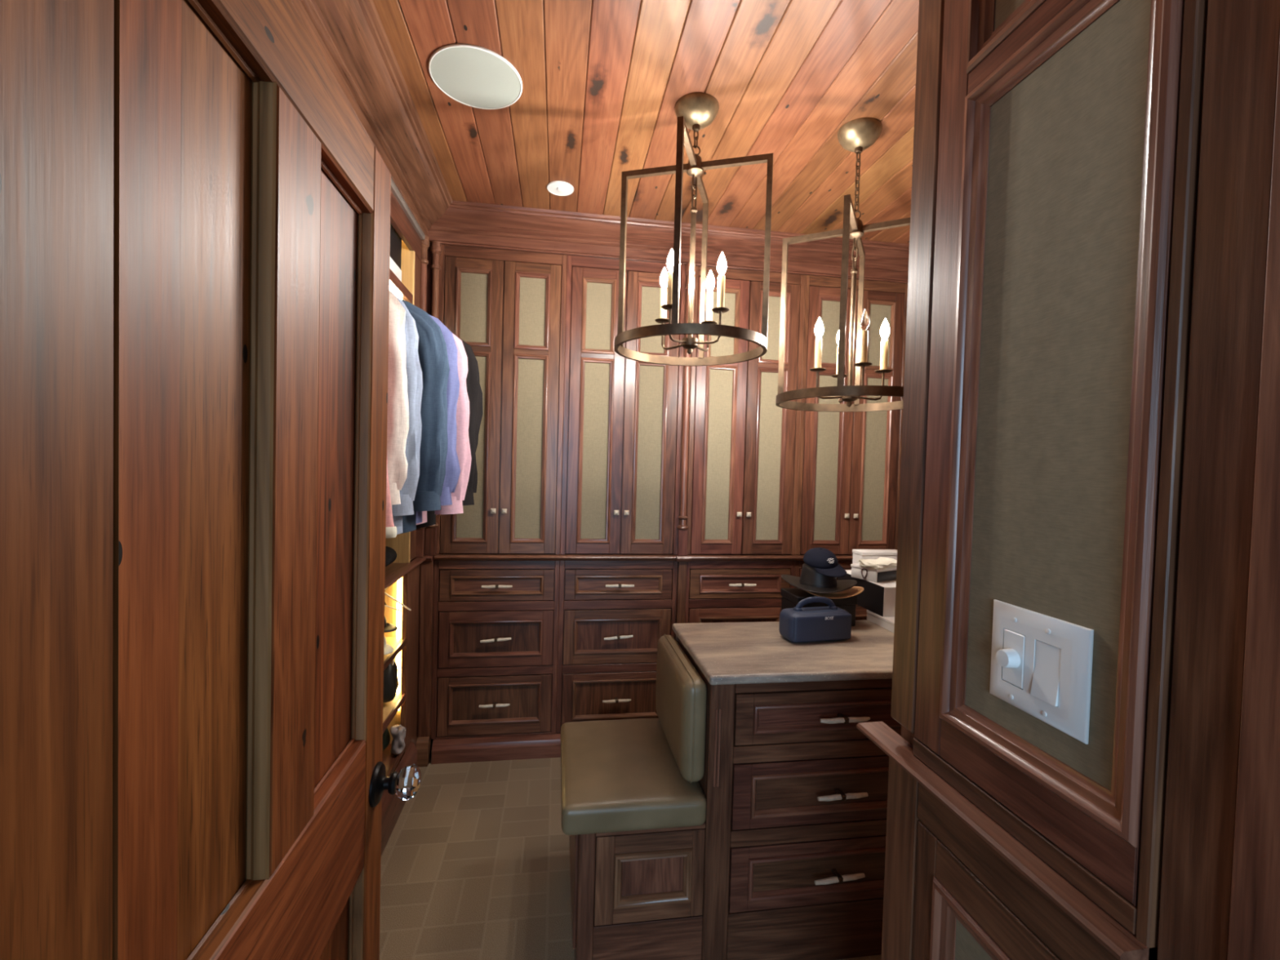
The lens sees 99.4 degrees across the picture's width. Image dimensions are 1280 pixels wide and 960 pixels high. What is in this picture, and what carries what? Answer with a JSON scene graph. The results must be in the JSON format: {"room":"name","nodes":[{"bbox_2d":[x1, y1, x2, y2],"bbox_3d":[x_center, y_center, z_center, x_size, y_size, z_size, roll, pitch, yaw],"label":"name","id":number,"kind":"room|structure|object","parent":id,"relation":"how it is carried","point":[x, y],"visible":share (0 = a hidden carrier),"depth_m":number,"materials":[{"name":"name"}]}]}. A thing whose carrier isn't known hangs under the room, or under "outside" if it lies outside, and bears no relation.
{"room":"walk-in closet","nodes":[
{"label":"walk-in closet","id":0,"kind":"room"},
{"bbox_2d":[379,730,881,959],"bbox_3d":[0.267,1.452,1.020,3.300,0.060,4.250,1,2,-9],"label":"floor","id":1,"kind":"structure","parent":0,"point":[475,865],"depth_m":1.92,"materials":[{"name":"tile"}]},
{"bbox_2d":[381,742,417,855],"bbox_3d":[-0.925,1.286,1.794,0.030,0.164,1.345,1,2,-9],"label":"baseboard","id":2,"kind":"structure","parent":1,"relation":"on","point":[392,806],"depth_m":2.10,"materials":[{"name":"brown wood"}]},
{"bbox_2d":[382,177,425,777],"bbox_3d":[-1.083,0.145,1.440,0.528,2.454,2.162,1,2,-9],"label":"wardrobe","id":3,"kind":"object","parent":1,"relation":"on","point":[402,710],"depth_m":2.35,"materials":[{"name":"brown wood"}]},
{"bbox_2d":[382,728,390,751],"bbox_3d":[-1.118,1.050,2.240,0.129,0.175,0.150,2,1,1],"label":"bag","id":4,"kind":"object","parent":3,"relation":"on","point":[386,735],"visible":0.09,"depth_m":2.26,"materials":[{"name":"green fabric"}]},
{"bbox_2d":[382,743,397,774],"bbox_3d":[-1.165,1.158,1.728,0.448,0.068,1.252,1,2,-9],"label":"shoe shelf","id":5,"kind":"object","parent":3,"relation":"attached to","point":[390,760],"depth_m":2.25,"materials":[{"name":"brown wood"}]},
{"bbox_2d":[382,658,399,702],"bbox_3d":[-1.075,0.818,2.255,0.129,0.186,0.149,1,2,-21],"label":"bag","id":6,"kind":"object","parent":3,"relation":"on","point":[391,683],"visible":0.3,"depth_m":2.21,"materials":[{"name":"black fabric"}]},
{"bbox_2d":[385,546,396,566],"bbox_3d":[-1.043,0.311,2.123,0.126,0.078,0.190,1,2,-9],"label":"sweater","id":7,"kind":"object","parent":3,"relation":"on","point":[390,553],"visible":0.2,"depth_m":2.16,"materials":[{"name":"black fabric"}]},
{"bbox_2d":[382,692,401,723],"bbox_3d":[-1.159,0.928,1.722,0.448,0.068,1.252,1,2,-9],"label":"shoe shelf","id":8,"kind":"object","parent":3,"relation":"attached to","point":[390,708],"depth_m":2.22,"materials":[{"name":"brown wood"}]},
{"bbox_2d":[383,636,402,661],"bbox_3d":[-1.153,0.689,1.715,0.448,0.068,1.252,1,2,-9],"label":"shoe shelf","id":9,"kind":"object","parent":3,"relation":"attached to","point":[396,642],"depth_m":2.26,"materials":[{"name":"brown wood"}]},
{"bbox_2d":[389,223,401,281],"bbox_3d":[-1.084,-0.918,2.083,0.242,0.252,0.297,1,2,-9],"label":"storage box","id":10,"kind":"object","parent":3,"relation":"on","point":[395,259],"visible":0.14,"depth_m":2.16,"materials":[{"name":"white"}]},
{"bbox_2d":[389,257,401,281],"bbox_3d":[-1.086,-0.829,2.086,0.242,0.074,0.297,1,2,-9],"label":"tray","id":11,"kind":"object","parent":10,"relation":"on","point":[394,265],"depth_m":2.17,"materials":[{"name":"white"}]},
{"bbox_2d":[389,285,402,299],"bbox_3d":[-0.956,-0.739,2.003,0.018,0.012,0.490,1,2,-9],"label":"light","id":12,"kind":"object","parent":3,"relation":"attached to","point":[395,287],"depth_m":2.15,"materials":[{"name":"white"}]},
{"bbox_2d":[389,284,404,299],"bbox_3d":[-1.123,-0.770,1.676,0.449,0.020,1.252,1,2,-9],"label":"shelf","id":13,"kind":"object","parent":3,"relation":"attached to","point":[393,286],"depth_m":2.17,"materials":[{"name":"wood"}]},
{"bbox_2d":[384,591,410,611],"bbox_3d":[-1.119,0.532,2.244,0.318,0.240,0.051,1,2,-28],"label":"shoe rack","id":14,"kind":"object","parent":3,"relation":"on","point":[385,593],"visible":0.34,"depth_m":2.27,"materials":[{"name":"brown metal"}]},
{"bbox_2d":[390,724,406,754],"bbox_3d":[-1.023,1.093,2.296,0.062,0.121,0.073,1,2,-9],"label":"crumpled cloth","id":15,"kind":"object","parent":3,"relation":"on","point":[397,732],"visible":1,"depth_m":2.27,"materials":[{"name":"beige fabric"}]},
{"bbox_2d":[395,577,401,711],"bbox_3d":[-1.050,0.701,2.359,0.015,0.610,0.011,1,2,-9],"label":"light","id":16,"kind":"object","parent":3,"relation":"attached to","point":[398,584],"depth_m":2.36,"materials":[{"name":"white"}]},
{"bbox_2d":[384,556,426,590],"bbox_3d":[-0.905,0.390,1.827,0.037,0.028,1.458,1,2,-9],"label":"trim","id":17,"kind":"structure","parent":3,"relation":"attached to","point":[392,579],"depth_m":2.18,"materials":[{"name":"brown wood"}]},
{"bbox_2d":[409,253,420,560],"bbox_3d":[-1.014,-0.375,2.445,0.018,1.462,0.209,1,2,-9],"label":"trim","id":18,"kind":"structure","parent":3,"relation":"attached to","point":[417,262],"depth_m":2.42,"materials":[{"name":"brown wood"}]},
{"bbox_2d":[415,235,430,557],"bbox_3d":[-1.002,-0.376,2.483,0.061,1.462,0.061,3,2,39],"label":"column","id":19,"kind":"structure","parent":3,"relation":"attached to","point":[420,540],"depth_m":2.46,"materials":[{"name":"brown wood"}]},
{"bbox_2d":[415,554,434,767],"bbox_3d":[-1.019,0.849,2.572,0.055,0.991,0.082,1,2,-9],"label":"cabinet side panel","id":20,"kind":"object","parent":1,"relation":"on","point":[423,746],"visible":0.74,"depth_m":2.56,"materials":[{"name":"brown wood"}]},
{"bbox_2d":[425,240,442,555],"bbox_3d":[-0.971,-0.377,2.551,0.061,1.462,0.061,3,2,39],"label":"column","id":21,"kind":"structure","parent":20,"relation":"on","point":[436,250],"depth_m":2.53,"materials":[{"name":"brown wood"}]},
{"bbox_2d":[431,553,559,742],"bbox_3d":[-0.720,0.867,2.767,0.594,0.962,0.326,1,2,-9],"label":"base cabinet","id":22,"kind":"object","parent":1,"relation":"on","point":[495,623],"visible":0.98,"depth_m":2.64,"materials":[{"name":"brown wood"}]},
{"bbox_2d":[431,733,560,764],"bbox_3d":[0.196,1.325,2.770,2.400,0.098,0.042,1,2,-9],"label":"baseboard","id":23,"kind":"structure","parent":1,"relation":"on","point":[545,745],"depth_m":2.62,"materials":[{"name":"brown wood"}]},
{"bbox_2d":[555,553,677,733],"bbox_3d":[-0.133,0.880,2.857,0.594,0.962,0.326,1,2,-9],"label":"base cabinet","id":24,"kind":"object","parent":1,"relation":"on","point":[613,615],"visible":0.83,"depth_m":2.73,"materials":[{"name":"brown wood"}]},
{"bbox_2d":[568,822,705,959],"bbox_3d":[-0.035,1.175,1.733,0.364,0.438,0.479,1,2,-9],"label":"bench base","id":25,"kind":"object","parent":1,"relation":"on","point":[636,895],"visible":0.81,"depth_m":1.51,"materials":[{"name":"brown wood"}]},
{"bbox_2d":[560,718,706,835],"bbox_3d":[-0.048,0.906,1.723,0.402,0.098,0.507,1,2,-9],"label":"seat cushion","id":26,"kind":"object","parent":25,"relation":"on","point":[620,775],"visible":0.87,"depth_m":1.57,"materials":[{"name":"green leather"}]},
{"bbox_2d":[655,634,706,783],"bbox_3d":[0.118,0.706,1.742,0.080,0.301,0.462,1,2,-9],"label":"cushion","id":27,"kind":"object","parent":26,"relation":"on","point":[681,692],"visible":1,"depth_m":1.56,"materials":[{"name":"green leather"}]},
{"bbox_2d":[669,554,690,639],"bbox_3d":[0.181,0.874,2.891,0.070,0.991,0.352,1,2,-9],"label":"pilaster","id":28,"kind":"object","parent":1,"relation":"on","point":[682,561],"visible":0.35,"depth_m":2.75,"materials":[{"name":"brown wood"}]},
{"bbox_2d":[432,554,853,560],"bbox_3d":[0.202,0.396,2.746,2.438,0.028,0.037,1,2,-9],"label":"trim","id":29,"kind":"structure","parent":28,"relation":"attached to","point":[437,557],"depth_m":2.68,"materials":[{"name":"brown wood"}]},
{"bbox_2d":[676,262,695,555],"bbox_3d":[0.232,-0.349,2.734,0.061,1.462,0.061,3,2,39],"label":"column","id":30,"kind":"structure","parent":28,"relation":"on","point":[682,531],"depth_m":2.73,"materials":[{"name":"brown wood"}]},
{"bbox_2d":[684,554,795,622],"bbox_3d":[0.494,0.895,2.952,0.594,0.962,0.326,1,2,-9],"label":"base cabinet","id":31,"kind":"object","parent":1,"relation":"on","point":[717,591],"visible":0.37,"depth_m":2.82,"materials":[{"name":"brown wood"}]},
{"bbox_2d":[675,635,901,959],"bbox_3d":[0.568,0.988,1.792,0.834,0.842,0.486,1,2,-9],"label":"base cabinet","id":32,"kind":"object","parent":1,"relation":"on","point":[795,793],"visible":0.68,"depth_m":1.56,"materials":[{"name":"brown wood"}]},
{"bbox_2d":[672,620,893,684],"bbox_3d":[0.586,0.553,1.798,0.876,0.027,0.507,1,2,-9],"label":"countertop","id":33,"kind":"structure","parent":32,"relation":"on","point":[726,653],"depth_m":1.68,"materials":[{"name":"stone"}]},
{"bbox_2d":[778,596,851,642],"bbox_3d":[0.595,0.466,1.837,0.234,0.144,0.104,1,2,-15],"label":"bag","id":34,"kind":"object","parent":33,"relation":"on","point":[798,624],"visible":1,"depth_m":1.80,"materials":[{"name":"blue leather"}]},
{"bbox_2d":[792,613,851,642],"bbox_3d":[0.605,0.489,1.797,0.216,0.086,0.016,1,2,-15],"label":"pocket","id":35,"kind":"object","parent":34,"relation":"attached to","point":[806,627],"depth_m":1.79,"materials":[{"name":"blue fabric"}]},
{"bbox_2d":[781,587,857,626],"bbox_3d":[0.672,0.479,2.052,0.234,0.110,0.149,1,2,-9],"label":"box","id":36,"kind":"object","parent":33,"relation":"on","point":[791,597],"visible":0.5,"depth_m":2.00,"materials":[{"name":"black"}]},
{"bbox_2d":[805,586,863,598],"bbox_3d":[0.711,0.410,2.037,0.242,0.031,0.211,2,2,17],"label":"hat","id":37,"kind":"object","parent":36,"relation":"on","point":[855,590],"visible":0.29,"depth_m":1.97,"materials":[{"name":"leather"}]},
{"bbox_2d":[781,547,857,593],"bbox_3d":[0.672,0.327,2.038,0.271,0.147,0.239,2,2,17],"label":"hat","id":38,"kind":"object","parent":37,"relation":"on","point":[810,580],"depth_m":1.99,"materials":[{"name":"black fabric"}]},
{"bbox_2d":[866,609,894,632],"bbox_3d":[0.936,0.523,2.012,0.101,0.039,0.179,1,2,-9],"label":"box","id":39,"kind":"object","parent":33,"relation":"on","point":[887,623],"visible":0.35,"depth_m":1.99,"materials":[{"name":"white cardboard"}]},
{"bbox_2d":[837,569,896,616],"bbox_3d":[1.000,0.445,2.170,0.270,0.109,0.328,1,2,-9],"label":"shoe box","id":40,"kind":"object","parent":39,"relation":"on","point":[878,597],"visible":0.42,"depth_m":2.04,"materials":[{"name":"white"}]},
{"bbox_2d":[850,563,896,582],"bbox_3d":[0.941,0.363,2.152,0.176,0.052,0.118,1,2,-31],"label":"gift box","id":41,"kind":"object","parent":40,"relation":"on","point":[869,574],"visible":0.76,"depth_m":2.10,"materials":[{"name":"white cardboard"}]},
{"bbox_2d":[857,556,897,568],"bbox_3d":[0.950,0.322,2.122,0.186,0.029,0.108,1,2,-33],"label":"bag","id":42,"kind":"object","parent":41,"relation":"on","point":[882,562],"visible":0.83,"depth_m":2.08,"materials":[{"name":"white fabric"}]},
{"bbox_2d":[852,549,897,564],"bbox_3d":[1.010,0.343,2.295,0.202,0.088,0.077,1,2,-9],"label":"flat box","id":43,"kind":"object","parent":40,"relation":"on","point":[858,554],"visible":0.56,"depth_m":2.26,"materials":[{"name":"white"}]},
{"bbox_2d":[780,554,867,620],"bbox_3d":[1.081,0.908,3.041,0.594,0.962,0.326,1,2,-9],"label":"base cabinet","id":44,"kind":"object","parent":1,"relation":"on","point":[860,612],"visible":0.02,"depth_m":2.91,"materials":[{"name":"brown wood"}]},
{"bbox_2d":[856,0,1207,959],"bbox_3d":[0.707,0.138,0.812,0.512,2.599,0.486,1,2,-9],"label":"tall cabinet","id":45,"kind":"object","parent":1,"relation":"on","point":[1056,143],"visible":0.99,"depth_m":0.69,"materials":[{"name":"brown wood"}]},
{"bbox_2d":[989,599,1093,744],"bbox_3d":[0.495,0.235,0.690,0.024,0.132,0.141,1,2,-9],"label":"switch plate","id":46,"kind":"object","parent":45,"relation":"attached to","point":[1042,664],"visible":1,"depth_m":0.67,"materials":[{"name":"white plastic"}]},
{"bbox_2d":[1156,0,1279,959],"bbox_3d":[0.551,0.141,0.511,0.038,2.599,0.060,1,2,-9],"label":"trim","id":47,"kind":"structure","parent":45,"relation":"attached to","point":[1241,59],"depth_m":0.50,"materials":[{"name":"brown wood"}]},
{"bbox_2d":[373,0,919,244],"bbox_3d":[0.204,-1.226,1.574,3.078,0.060,2.844,1,2,-9],"label":"ceiling","id":48,"kind":"structure","parent":0,"point":[603,81],"depth_m":1.72,"materials":[{"name":"brown wood"}]},
{"bbox_2d":[290,0,453,240],"bbox_3d":[-0.748,-1.144,1.366,0.140,0.144,2.388,1,2,-9],"label":"trim","id":49,"kind":"structure","parent":48,"relation":"attached to","point":[350,36],"depth_m":1.64,"materials":[{"name":"brown wood"}]},
{"bbox_2d":[428,43,522,109],"bbox_3d":[-0.495,-1.214,1.644,0.272,0.006,0.272,1,2,-9],"label":"ceiling speaker","id":50,"kind":"object","parent":48,"relation":"attached to","point":[474,76],"visible":1,"depth_m":1.63,"materials":[{"name":"white plastic"}]},
{"bbox_2d":[546,181,573,195],"bbox_3d":[-0.335,-1.222,2.283,0.112,0.013,0.112,1,2,-9],"label":"recessed light","id":51,"kind":"object","parent":48,"relation":"attached to","point":[557,188],"visible":1,"depth_m":2.27,"materials":[{"name":"white plastic"}]},
{"bbox_2d":[427,200,909,283],"bbox_3d":[0.285,-1.150,2.659,2.570,0.144,0.140,1,2,-9],"label":"trim","id":52,"kind":"structure","parent":48,"relation":"attached to","point":[466,224],"depth_m":2.63,"materials":[{"name":"brown wood"}]},
{"bbox_2d":[613,92,773,365],"bbox_3d":[0.172,-0.805,1.758,0.492,0.792,0.492,1,2,-9],"label":"pendant lantern","id":53,"kind":"object","parent":48,"relation":"hanging from","point":[695,111],"visible":1,"depth_m":1.72,"materials":[{"name":"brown metal"}]},
{"bbox_2d":[775,117,910,412],"bbox_3d":[0.734,-0.720,1.858,0.492,0.937,0.492,1,2,-9],"label":"pendant lantern","id":54,"kind":"object","parent":48,"relation":"hanging from","point":[856,135],"visible":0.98,"depth_m":1.85,"materials":[{"name":"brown metal"}]},
{"bbox_2d":[409,244,889,730],"bbox_3d":[-0.009,0.030,3.053,3.300,2.659,0.065,1,2,-9],"label":"wall","id":55,"kind":"structure","parent":0,"point":[444,244],"depth_m":2.87,"materials":[{"name":"brown wood"}]},
{"bbox_2d":[424,243,432,554],"bbox_3d":[-1.034,0.065,2.668,0.025,2.354,0.200,1,2,-9],"label":"trim","id":56,"kind":"structure","parent":55,"relation":"attached to","point":[428,294],"depth_m":2.54,"materials":[{"name":"brown wood"}]},
{"bbox_2d":[435,244,567,554],"bbox_3d":[-0.688,-0.374,2.741,0.594,1.462,0.314,1,2,-9],"label":"upper cabinet","id":57,"kind":"object","parent":55,"relation":"attached to","point":[508,306],"visible":0.94,"depth_m":2.62,"materials":[{"name":"brown wood"}]},
{"bbox_2d":[560,254,685,554],"bbox_3d":[-0.101,-0.361,2.830,0.594,1.462,0.314,1,2,-9],"label":"upper cabinet","id":58,"kind":"object","parent":55,"relation":"attached to","point":[622,434],"visible":0.92,"depth_m":2.70,"materials":[{"name":"brown wood"}]},
{"bbox_2d":[678,275,691,524],"bbox_3d":[0.211,-0.354,2.893,0.040,1.462,0.284,1,2,-9],"label":"trim","id":59,"kind":"structure","parent":55,"relation":"attached to","point":[686,275],"depth_m":2.75,"materials":[{"name":"brown wood"}]},
{"bbox_2d":[686,266,805,555],"bbox_3d":[0.527,-0.346,2.926,0.594,1.462,0.314,1,2,-9],"label":"upper cabinet","id":60,"kind":"object","parent":55,"relation":"attached to","point":[744,447],"visible":0.76,"depth_m":2.80,"materials":[{"name":"brown wood"}]},
{"bbox_2d":[795,275,907,555],"bbox_3d":[1.114,-0.333,3.015,0.594,1.462,0.314,1,2,-9],"label":"upper cabinet","id":61,"kind":"object","parent":55,"relation":"attached to","point":[849,466],"visible":0.79,"depth_m":2.89,"materials":[{"name":"brown wood"}]},
{"bbox_3d":[0.369,0.133,0.282,3.078,2.618,0.160,1,2,-9],"label":"wall","id":62,"kind":"structure","parent":0,"visible":0},
{"bbox_2d":[0,0,421,959],"bbox_3d":[-0.403,0.428,0.638,0.119,1.945,0.753,1,2,-9],"label":"door","id":63,"kind":"structure","parent":62,"relation":"in","point":[195,206],"depth_m":0.49,"materials":[{"name":"brown wood"}]},
{"bbox_2d":[1226,35,1279,959],"bbox_3d":[0.562,0.430,0.364,0.047,2.029,0.246,1,2,-9],"label":"trim","id":64,"kind":"structure","parent":62,"relation":"attached to","point":[1254,931],"depth_m":0.46,"materials":[{"name":"brown wood"}]},
{"bbox_3d":[-1.015,-0.675,1.824,0.034,0.051,0.003,1,2,-9],"label":"hanger","id":65,"kind":"object","parent":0,"visible":0},
{"bbox_2d":[400,299,449,533],"bbox_3d":[-1.004,-0.238,1.841,0.682,0.860,0.082,1,2,-9],"label":"denim shirt","id":66,"kind":"object","parent":65,"relation":"hanging from","point":[432,346],"visible":0.22,"depth_m":1.86,"materials":[{"name":"fabric"}]},
{"bbox_3d":[-0.968,-0.666,1.513,0.034,0.051,0.003,1,2,-9],"label":"hanger","id":67,"kind":"object","parent":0,"visible":0},
{"bbox_2d":[385,456,396,537],"bbox_3d":[-0.980,-0.249,1.524,0.575,0.820,0.088,1,2,-9],"label":"dress shirt","id":68,"kind":"object","parent":67,"relation":"hanging from","point":[391,530],"visible":0.02,"depth_m":1.56,"materials":[{"name":"fabric"}]},
{"bbox_3d":[-0.982,-0.669,1.607,0.034,0.051,0.003,1,2,-9],"label":"hanger","id":69,"kind":"object","parent":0,"visible":0},
{"bbox_2d":[386,289,408,511],"bbox_3d":[-0.992,-0.240,1.619,0.578,0.845,0.090,1,2,-9],"label":"dress shirt","id":70,"kind":"object","parent":69,"relation":"hanging from","point":[397,424],"visible":0.12,"depth_m":1.64,"materials":[{"name":"beige fabric"}]},
{"bbox_3d":[-0.996,-0.671,1.696,0.034,0.051,0.003,1,2,-9],"label":"hanger","id":71,"kind":"object","parent":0,"visible":0},
{"bbox_2d":[391,295,422,534],"bbox_3d":[-1.008,-0.237,1.706,0.614,0.855,0.088,1,2,-9],"label":"dress shirt","id":72,"kind":"object","parent":71,"relation":"hanging from","point":[414,371],"visible":0.09,"depth_m":1.74,"materials":[{"name":"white fabric"}]},
{"bbox_3d":[-1.031,-0.678,1.928,0.034,0.051,0.003,1,2,-9],"label":"hanger","id":73,"kind":"object","parent":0,"visible":0},
{"bbox_2d":[416,314,460,524],"bbox_3d":[-1.010,-0.249,1.942,0.713,0.845,0.089,1,2,-9],"label":"dress shirt","id":74,"kind":"object","parent":73,"relation":"hanging from","point":[452,468],"visible":0.1,"depth_m":1.98,"materials":[{"name":"fabric"}]},
{"bbox_3d":[-1.046,-0.681,2.032,0.034,0.051,0.003,1,2,-9],"label":"hanger","id":75,"kind":"object","parent":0,"visible":0},
{"bbox_2d":[416,333,471,524],"bbox_3d":[-1.017,-0.247,2.052,0.740,0.855,0.090,1,2,-9],"label":"dress shirt","id":76,"kind":"object","parent":75,"relation":"hanging from","point":[463,446],"visible":0.11,"depth_m":2.08,"materials":[{"name":"fabric"}]},
{"bbox_3d":[-1.062,-0.685,2.136,0.034,0.051,0.003,1,2,-9],"label":"hanger","id":77,"kind":"object","parent":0,"visible":0},
{"bbox_2d":[416,334,483,528],"bbox_3d":[-1.019,-0.239,2.156,0.762,0.875,0.085,1,2,-9],"label":"jacket","id":78,"kind":"object","parent":77,"relation":"hanging from","point":[474,392],"visible":0.06,"depth_m":2.19,"materials":[{"name":"black fabric"}]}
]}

